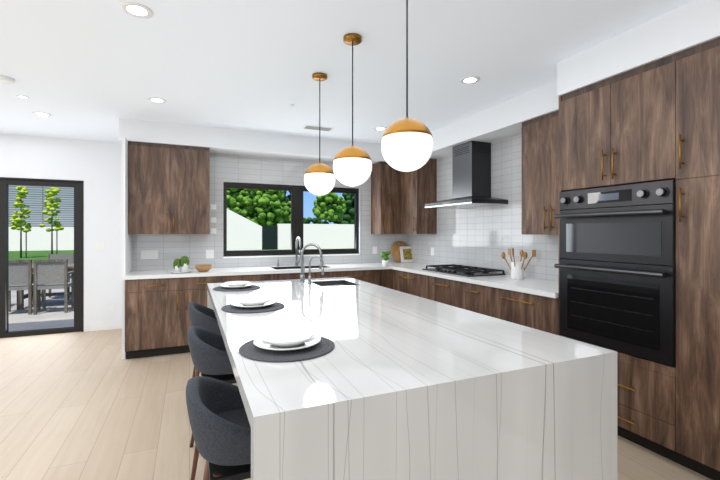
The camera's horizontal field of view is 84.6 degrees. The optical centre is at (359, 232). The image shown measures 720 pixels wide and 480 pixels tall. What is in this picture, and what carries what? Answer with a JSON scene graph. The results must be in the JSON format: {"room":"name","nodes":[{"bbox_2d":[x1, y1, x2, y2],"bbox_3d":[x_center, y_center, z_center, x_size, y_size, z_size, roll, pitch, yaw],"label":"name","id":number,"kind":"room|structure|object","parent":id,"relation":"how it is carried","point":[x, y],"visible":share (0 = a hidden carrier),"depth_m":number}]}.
{"room":"kitchen","nodes":[
{"label":"kitchen","id":0,"kind":"room"},
{"bbox_2d":[0,133,121,331],"bbox_3d":[-6.206,0.040,4.595,6.535,2.680,0.150,0,0,-23],"label":"wall","id":1,"kind":"structure","parent":0,"point":[95,167],"depth_m":5.57},
{"bbox_2d":[0,177,83,337],"bbox_3d":[-4.760,0.325,5.199,1.910,2.110,0.124,0,0,-23],"label":"door frame","id":2,"kind":"structure","parent":1,"relation":"attached to","point":[76,185],"depth_m":5.37},
{"bbox_2d":[95,241,104,249],"bbox_3d":[-3.680,0.177,5.597,0.120,0.115,0.008,0,0,-23],"label":"light switch","id":3,"kind":"object","parent":1,"relation":"attached to","point":[99,245],"visible":1,"depth_m":5.59},
{"bbox_2d":[90,320,121,330],"bbox_3d":[-3.505,1.320,5.668,0.605,0.120,0.015,0,0,-23],"label":"baseboard","id":4,"kind":"structure","parent":1,"relation":"attached to","point":[106,325],"depth_m":5.61},
{"bbox_2d":[109,304,114,311],"bbox_3d":[-3.546,1.073,5.654,0.075,0.115,0.008,0,0,-23],"label":"electrical outlet","id":5,"kind":"object","parent":1,"relation":"attached to","point":[111,307],"visible":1,"depth_m":5.65},
{"bbox_2d":[122,137,131,358],"bbox_3d":[-2.888,0.040,5.071,0.063,2.680,1.600,0,0,-23],"label":"wall","id":6,"kind":"structure","parent":0,"point":[126,253],"depth_m":4.33},
{"bbox_2d":[132,153,407,270],"bbox_3d":[-0.976,0.040,5.672,4.045,2.680,0.150,0,0,-23],"label":"wall","id":7,"kind":"structure","parent":0,"point":[193,248],"depth_m":5.33},
{"bbox_2d":[141,250,157,258],"bbox_3d":[-2.601,0.266,4.886,0.190,0.115,0.008,0,0,-23],"label":"electrical outlet","id":8,"kind":"object","parent":7,"relation":"attached to","point":[149,254],"visible":1,"depth_m":4.88},
{"bbox_2d":[128,141,209,233],"bbox_3d":[-2.303,-0.516,4.817,0.872,1.063,0.361,0,0,-23],"label":"upper cabinet","id":9,"kind":"object","parent":7,"relation":"attached to","point":[168,189],"visible":0.98,"depth_m":4.68},
{"bbox_2d":[206,250,213,258],"bbox_3d":[-1.958,0.274,5.162,0.100,0.115,0.008,0,0,-23],"label":"electrical outlet","id":10,"kind":"object","parent":7,"relation":"attached to","point":[209,253],"visible":1,"depth_m":5.16},
{"bbox_2d":[211,204,215,209],"bbox_3d":[-1.919,-0.341,5.180,0.070,0.070,0.006,0,0,-23],"label":"light switch","id":11,"kind":"object","parent":7,"relation":"attached to","point":[213,206],"visible":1,"depth_m":5.18},
{"bbox_2d":[211,217,215,222],"bbox_3d":[-1.919,-0.170,5.180,0.070,0.070,0.006,0,0,-23],"label":"light switch","id":12,"kind":"object","parent":7,"relation":"attached to","point":[213,219],"visible":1,"depth_m":5.18},
{"bbox_2d":[211,228,215,233],"bbox_3d":[-1.919,-0.026,5.180,0.070,0.070,0.006,0,0,-23],"label":"light switch","id":13,"kind":"object","parent":7,"relation":"attached to","point":[213,230],"visible":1,"depth_m":5.18},
{"bbox_2d":[223,182,359,257],"bbox_3d":[-0.926,-0.172,5.671,1.967,1.015,0.111,0,0,-23],"label":"window","id":14,"kind":"structure","parent":7,"relation":"in","point":[296,211],"depth_m":5.66},
{"bbox_2d":[0,0,692,143],"bbox_3d":[-2.250,-1.360,0.446,10.520,0.120,10.900,0,0,-23],"label":"ceiling","id":15,"kind":"structure","parent":0,"point":[93,70],"depth_m":2.95},
{"bbox_2d":[0,75,14,83],"bbox_3d":[-2.986,-1.284,3.317,0.140,0.030,0.140,0,0,-23],"label":"smoke detector","id":16,"kind":"object","parent":15,"relation":"attached to","point":[6,80],"visible":1,"depth_m":3.30},
{"bbox_2d":[16,95,29,98],"bbox_3d":[-3.221,-1.298,3.781,0.100,0.004,0.100,0,0,-23],"label":"recessed light","id":17,"kind":"object","parent":15,"relation":"in","point":[22,97],"visible":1,"depth_m":3.78},
{"bbox_2d":[32,112,51,116],"bbox_3d":[-3.474,-1.296,4.321,0.170,0.006,0.170,0,0,-23],"label":"recessed light","id":18,"kind":"object","parent":15,"relation":"in","point":[42,114],"visible":1,"depth_m":4.32},
{"bbox_2d":[120,2,152,18],"bbox_3d":[-1.300,-1.296,2.306,0.170,0.006,0.170,0,0,-23],"label":"recessed light","id":19,"kind":"object","parent":15,"relation":"in","point":[135,9],"visible":1,"depth_m":2.30},
{"bbox_2d":[147,97,166,102],"bbox_3d":[-1.984,-1.296,3.866,0.170,0.006,0.170,0,0,-23],"label":"recessed light","id":20,"kind":"object","parent":15,"relation":"in","point":[156,99],"visible":1,"depth_m":3.86},
{"bbox_2d":[119,118,385,163],"bbox_3d":[-0.973,-1.175,5.401,3.955,0.250,0.350,0,0,-23],"label":"soffit","id":21,"kind":"structure","parent":15,"relation":"attached to","point":[237,142],"depth_m":5.01},
{"bbox_2d":[302,125,333,131],"bbox_3d":[-0.520,-1.296,4.897,0.360,0.008,0.170,0,0,-23],"label":"ceiling vent","id":22,"kind":"object","parent":15,"relation":"in","point":[312,127],"visible":0.96,"depth_m":4.89},
{"bbox_2d":[304,72,335,194],"bbox_3d":[-0.331,-0.804,3.260,0.260,0.989,0.260,0,0,-23],"label":"pendant light","id":23,"kind":"object","parent":15,"relation":"hanging from","point":[319,178],"visible":0.98,"depth_m":3.18},
{"bbox_2d":[333,33,371,186],"bbox_3d":[-0.049,-0.804,2.630,0.260,0.989,0.260,0,0,-23],"label":"pendant light","id":24,"kind":"object","parent":15,"relation":"hanging from","point":[352,165],"visible":1,"depth_m":2.55},
{"bbox_2d":[374,127,386,130],"bbox_3d":[0.255,-1.296,4.920,0.170,0.006,0.170,0,0,-23],"label":"recessed light","id":25,"kind":"object","parent":15,"relation":"in","point":[380,128],"visible":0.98,"depth_m":4.91},
{"bbox_2d":[381,0,432,171],"bbox_3d":[0.237,-0.804,1.997,0.260,0.989,0.260,0,0,-23],"label":"pendant light","id":26,"kind":"object","parent":15,"relation":"hanging from","point":[407,144],"visible":1,"depth_m":1.91},
{"bbox_2d":[460,76,479,83],"bbox_3d":[0.935,-1.296,3.360,0.170,0.006,0.170,0,0,-23],"label":"recessed light","id":27,"kind":"object","parent":15,"relation":"in","point":[470,79],"visible":1,"depth_m":3.36},
{"bbox_2d":[430,0,719,158],"bbox_3d":[2.434,-1.175,1.685,0.635,0.250,9.170,0,0,-23],"label":"soffit","id":28,"kind":"structure","parent":15,"relation":"attached to","point":[693,23],"depth_m":2.74},
{"bbox_2d":[0,329,711,479],"bbox_3d":[-2.250,1.430,0.446,10.520,0.100,10.900,0,0,-23],"label":"floor","id":29,"kind":"structure","parent":0,"point":[90,405],"depth_m":2.96},
{"bbox_2d":[125,277,184,358],"bbox_3d":[-2.391,0.941,4.641,0.560,0.878,0.615,0,0,-23],"label":"base cabinet","id":30,"kind":"object","parent":29,"relation":"on","point":[157,321],"depth_m":4.37},
{"bbox_2d":[124,262,421,279],"bbox_3d":[-0.874,0.590,5.278,3.863,0.260,0.647,0,0,-23],"label":"countertop","id":31,"kind":"structure","parent":30,"relation":"on","point":[143,274],"depth_m":4.93},
{"bbox_2d":[169,256,192,272],"bbox_3d":[-2.084,0.363,4.606,0.256,0.191,0.256,0,0,-23],"label":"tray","id":32,"kind":"object","parent":31,"relation":"on","point":[181,265],"visible":1,"depth_m":4.58},
{"bbox_2d":[194,264,211,271],"bbox_3d":[-1.870,0.421,4.726,0.200,0.075,0.200,0,0,-23],"label":"bowl","id":33,"kind":"object","parent":31,"relation":"on","point":[203,268],"visible":1,"depth_m":4.67},
{"bbox_2d":[295,236,301,265],"bbox_3d":[-0.832,0.253,5.460,0.093,0.413,0.246,0,0,-23],"label":"faucet","id":34,"kind":"object","parent":31,"relation":"on","point":[300,250],"visible":0.98,"depth_m":5.51},
{"bbox_2d":[380,251,390,265],"bbox_3d":[0.363,0.356,5.516,0.151,0.206,0.117,0,0,-23],"label":"decorative plant","id":35,"kind":"object","parent":31,"relation":"on","point":[385,257],"visible":1,"depth_m":5.48},
{"bbox_2d":[391,241,406,261],"bbox_3d":[0.637,0.294,6.224,0.330,0.326,0.074,0,0,-23],"label":"serving board","id":36,"kind":"object","parent":31,"relation":"on","point":[395,250],"visible":0.54,"depth_m":6.19},
{"bbox_2d":[400,246,412,262],"bbox_3d":[0.784,0.336,6.238,0.330,0.248,0.068,0,0,-23],"label":"picture frame","id":37,"kind":"object","parent":31,"relation":"on","point":[405,253],"visible":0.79,"depth_m":6.20},
{"bbox_2d":[188,302,221,377],"bbox_3d":[-1.193,0.973,3.297,0.444,0.820,0.474,0,0,-23],"label":"bar stool","id":38,"kind":"object","parent":29,"relation":"on","point":[202,316],"visible":0.42,"depth_m":3.08},
{"bbox_2d":[185,276,228,352],"bbox_3d":[-1.913,0.941,4.847,0.480,0.878,0.615,0,0,-23],"label":"base cabinet","id":39,"kind":"object","parent":29,"relation":"on","point":[195,287],"depth_m":4.53},
{"bbox_2d":[187,326,236,479],"bbox_3d":[-0.821,0.973,2.434,0.444,0.820,0.474,0,0,-23],"label":"bar stool","id":40,"kind":"object","parent":29,"relation":"on","point":[209,354],"visible":0.54,"depth_m":2.22},
{"bbox_2d":[186,376,250,479],"bbox_3d":[-0.445,0.973,1.561,0.444,0.820,0.474,0,0,-23],"label":"bar stool","id":41,"kind":"object","parent":29,"relation":"on","point":[220,424],"visible":0.48,"depth_m":1.37},
{"bbox_2d":[229,274,276,280],"bbox_3d":[-1.423,0.941,5.058,0.588,0.878,0.615,0,0,-23],"label":"base cabinet","id":42,"kind":"object","parent":29,"relation":"on","point":[258,277],"depth_m":4.78},
{"bbox_2d":[321,269,380,285],"bbox_3d":[-0.149,0.941,5.606,0.638,0.878,0.615,0,0,-23],"label":"base cabinet","id":43,"kind":"object","parent":29,"relation":"on","point":[370,276],"depth_m":5.34},
{"bbox_2d":[381,269,391,288],"bbox_3d":[0.235,0.941,5.772,0.198,0.878,0.615,0,0,-23],"label":"base cabinet","id":44,"kind":"object","parent":29,"relation":"on","point":[386,274],"depth_m":5.49},
{"bbox_2d":[392,269,419,296],"bbox_3d":[0.891,0.941,5.281,0.616,0.878,0.797,0,0,-23],"label":"base cabinet","id":45,"kind":"object","parent":29,"relation":"on","point":[402,281],"depth_m":5.16},
{"bbox_2d":[207,277,616,479],"bbox_3d":[-0.203,0.925,2.626,1.405,0.910,2.915,0,0,-23],"label":"kitchen island","id":46,"kind":"object","parent":29,"relation":"on","point":[395,385],"visible":0.96,"depth_m":1.38},
{"bbox_2d":[213,281,259,290],"bbox_3d":[-1.045,0.444,3.361,0.386,0.050,0.386,0,0,-23],"label":"place setting","id":47,"kind":"object","parent":46,"relation":"on","point":[237,286],"visible":1,"depth_m":3.29},
{"bbox_2d":[221,297,284,312],"bbox_3d":[-0.673,0.444,2.498,0.386,0.050,0.386,0,0,-23],"label":"place setting","id":48,"kind":"object","parent":46,"relation":"on","point":[253,305],"visible":1,"depth_m":2.43},
{"bbox_2d":[239,329,334,361],"bbox_3d":[-0.297,0.444,1.625,0.386,0.050,0.386,0,0,-23],"label":"place setting","id":49,"kind":"object","parent":46,"relation":"on","point":[287,345],"visible":1,"depth_m":1.56},
{"bbox_2d":[299,243,322,281],"bbox_3d":[-0.472,0.282,3.786,0.201,0.373,0.185,0,0,-23],"label":"island faucet","id":50,"kind":"object","parent":46,"relation":"on","point":[302,275],"visible":0.96,"depth_m":3.77},
{"bbox_2d":[308,256,323,282],"bbox_3d":[-0.412,0.340,3.697,0.151,0.259,0.036,0,0,-1],"label":"faucet","id":51,"kind":"object","parent":46,"relation":"on","point":[322,269],"visible":0.98,"depth_m":3.69},
{"bbox_2d":[420,274,459,307],"bbox_3d":[1.197,0.941,4.571,0.616,0.878,0.749,0,0,-23],"label":"base cabinet","id":52,"kind":"object","parent":29,"relation":"on","point":[446,291],"depth_m":4.46},
{"bbox_2d":[460,281,483,314],"bbox_3d":[1.418,0.941,4.057,0.616,0.878,0.370,0,0,-23],"label":"base cabinet","id":53,"kind":"object","parent":29,"relation":"on","point":[471,295],"depth_m":3.96},
{"bbox_2d":[484,286,558,334],"bbox_3d":[1.648,0.941,3.524,0.616,0.878,0.792,0,0,-23],"label":"base cabinet","id":54,"kind":"object","parent":29,"relation":"on","point":[538,312],"depth_m":3.35},
{"bbox_2d":[391,264,558,297],"bbox_3d":[1.261,0.480,4.379,0.653,0.040,2.670,0,0,-23],"label":"countertop","id":55,"kind":"structure","parent":54,"relation":"on","point":[542,287],"depth_m":3.78},
{"bbox_2d":[422,264,505,276],"bbox_3d":[1.188,0.432,4.649,0.500,0.054,0.900,0,0,-23],"label":"gas cooktop","id":56,"kind":"object","parent":55,"relation":"in","point":[461,270],"visible":1,"depth_m":4.48},
{"bbox_2d":[501,248,535,278],"bbox_3d":[1.584,0.304,3.973,0.269,0.309,0.279,0,0,-23],"label":"utensil crock","id":57,"kind":"object","parent":55,"relation":"on","point":[517,269],"visible":1,"depth_m":3.92},
{"bbox_2d":[559,333,670,459],"bbox_3d":[1.964,1.083,2.790,0.616,0.593,0.797,0,0,-23],"label":"base cabinet","id":58,"kind":"object","parent":29,"relation":"on","point":[643,385],"depth_m":2.47},
{"bbox_2d":[671,37,719,479],"bbox_3d":[2.277,0.166,2.063,0.616,2.428,0.789,0,0,-23],"label":"tall cabinet","id":59,"kind":"object","parent":29,"relation":"on","point":[695,71],"depth_m":2.21},
{"bbox_2d":[554,179,675,366],"bbox_3d":[1.914,0.233,2.759,0.682,1.091,0.773,0,0,-23],"label":"wall oven","id":60,"kind":"object","parent":59,"relation":"in","point":[617,265],"visible":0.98,"depth_m":2.57},
{"bbox_2d":[408,134,558,280],"bbox_3d":[2.755,0.040,1.933,0.150,2.680,9.670,0,0,-23],"label":"wall","id":61,"kind":"structure","parent":0,"point":[485,237],"depth_m":4.55},
{"bbox_2d":[371,159,436,233],"bbox_3d":[0.628,-0.516,5.843,0.656,1.063,0.796,0,0,-23],"label":"upper cabinet","id":62,"kind":"object","parent":61,"relation":"attached to","point":[400,200],"visible":0.9,"depth_m":5.79},
{"bbox_2d":[425,141,507,208],"bbox_3d":[1.222,-0.681,4.664,0.499,0.734,0.904,0,0,-23],"label":"range hood","id":63,"kind":"object","parent":61,"relation":"attached to","point":[471,174],"visible":1,"depth_m":4.56},
{"bbox_2d":[522,110,558,234],"bbox_3d":[1.793,-0.516,3.510,0.361,1.063,0.651,0,0,-23],"label":"upper cabinet","id":64,"kind":"object","parent":61,"relation":"attached to","point":[540,172],"visible":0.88,"depth_m":3.55},
{"bbox_2d":[559,55,670,192],"bbox_3d":[1.964,-0.685,2.790,0.616,0.726,0.797,0,0,-23],"label":"upper cabinet","id":65,"kind":"object","parent":61,"relation":"attached to","point":[657,120],"depth_m":2.61},
{"label":"outside","id":66,"kind":"structure","parent":0,"visible":0},
{"bbox_2d":[9,248,353,264],"bbox_3d":[-15.822,1.510,36.738,180.000,0.020,200.000,0,0,-23],"label":"ground","id":67,"kind":"structure","parent":66,"point":[33,255],"depth_m":28.94},
{"bbox_2d":[9,186,63,257],"bbox_3d":[-19.718,-0.677,24.188,2.673,4.354,1.198,0,0,-23],"label":"young trees","id":68,"kind":"object","parent":67,"relation":"on","point":[52,205],"visible":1,"depth_m":24.07},
{"bbox_2d":[9,274,73,331],"bbox_3d":[-12.756,1.446,8.527,15.315,0.108,12.245,0,0,-23],"label":"patio","id":69,"kind":"structure","parent":67,"relation":"on","point":[53,315],"depth_m":6.67},
{"bbox_2d":[9,260,40,314],"bbox_3d":[-5.923,0.923,6.877,0.480,0.937,0.482,0,0,-23],"label":"patio chair","id":70,"kind":"object","parent":69,"relation":"on","point":[20,274],"visible":0.56,"depth_m":6.73},
{"bbox_2d":[17,264,73,309],"bbox_3d":[-5.647,1.011,7.803,1.700,0.762,0.888,0,0,-23],"label":"patio table","id":71,"kind":"object","parent":69,"relation":"on","point":[21,296],"visible":0.23,"depth_m":7.41},
{"bbox_2d":[33,259,73,314],"bbox_3d":[-5.422,0.923,7.027,0.480,0.937,0.482,0,0,-23],"label":"patio chair","id":72,"kind":"object","parent":69,"relation":"on","point":[51,273],"visible":0.96,"depth_m":6.85},
{"bbox_2d":[41,254,73,300],"bbox_3d":[-6.397,0.923,8.406,0.480,0.937,0.482,0,0,-23],"label":"patio chair","id":73,"kind":"object","parent":69,"relation":"on","point":[70,257],"visible":0.27,"depth_m":8.56},
{"bbox_2d":[9,185,73,226],"bbox_3d":[-40.364,-1.737,34.062,44.801,6.474,7.500,0,0,-23],"label":"building","id":74,"kind":"structure","parent":67,"relation":"on","point":[35,199],"depth_m":35.17},
{"bbox_2d":[9,209,353,250],"bbox_3d":[-24.803,-0.305,31.944,71.710,5.804,6.300,0,0,-23],"label":"wall","id":75,"kind":"structure","parent":67,"relation":"on","point":[243,233],"depth_m":34.88},
{"bbox_2d":[262,226,277,249],"bbox_3d":[-8.168,0.434,35.815,1.372,2.132,0.150,0,0,-23],"label":"gate","id":76,"kind":"object","parent":67,"relation":"on","point":[269,237],"visible":0.93,"depth_m":35.73},
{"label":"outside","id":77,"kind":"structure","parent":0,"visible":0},
{"bbox_2d":[227,188,353,225],"bbox_3d":[-5.227,-3.659,47.688,24.676,9.378,12.267,0,0,-23],"label":"tree","id":78,"kind":"object","parent":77,"point":[265,207],"visible":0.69,"depth_m":41.51}
]}

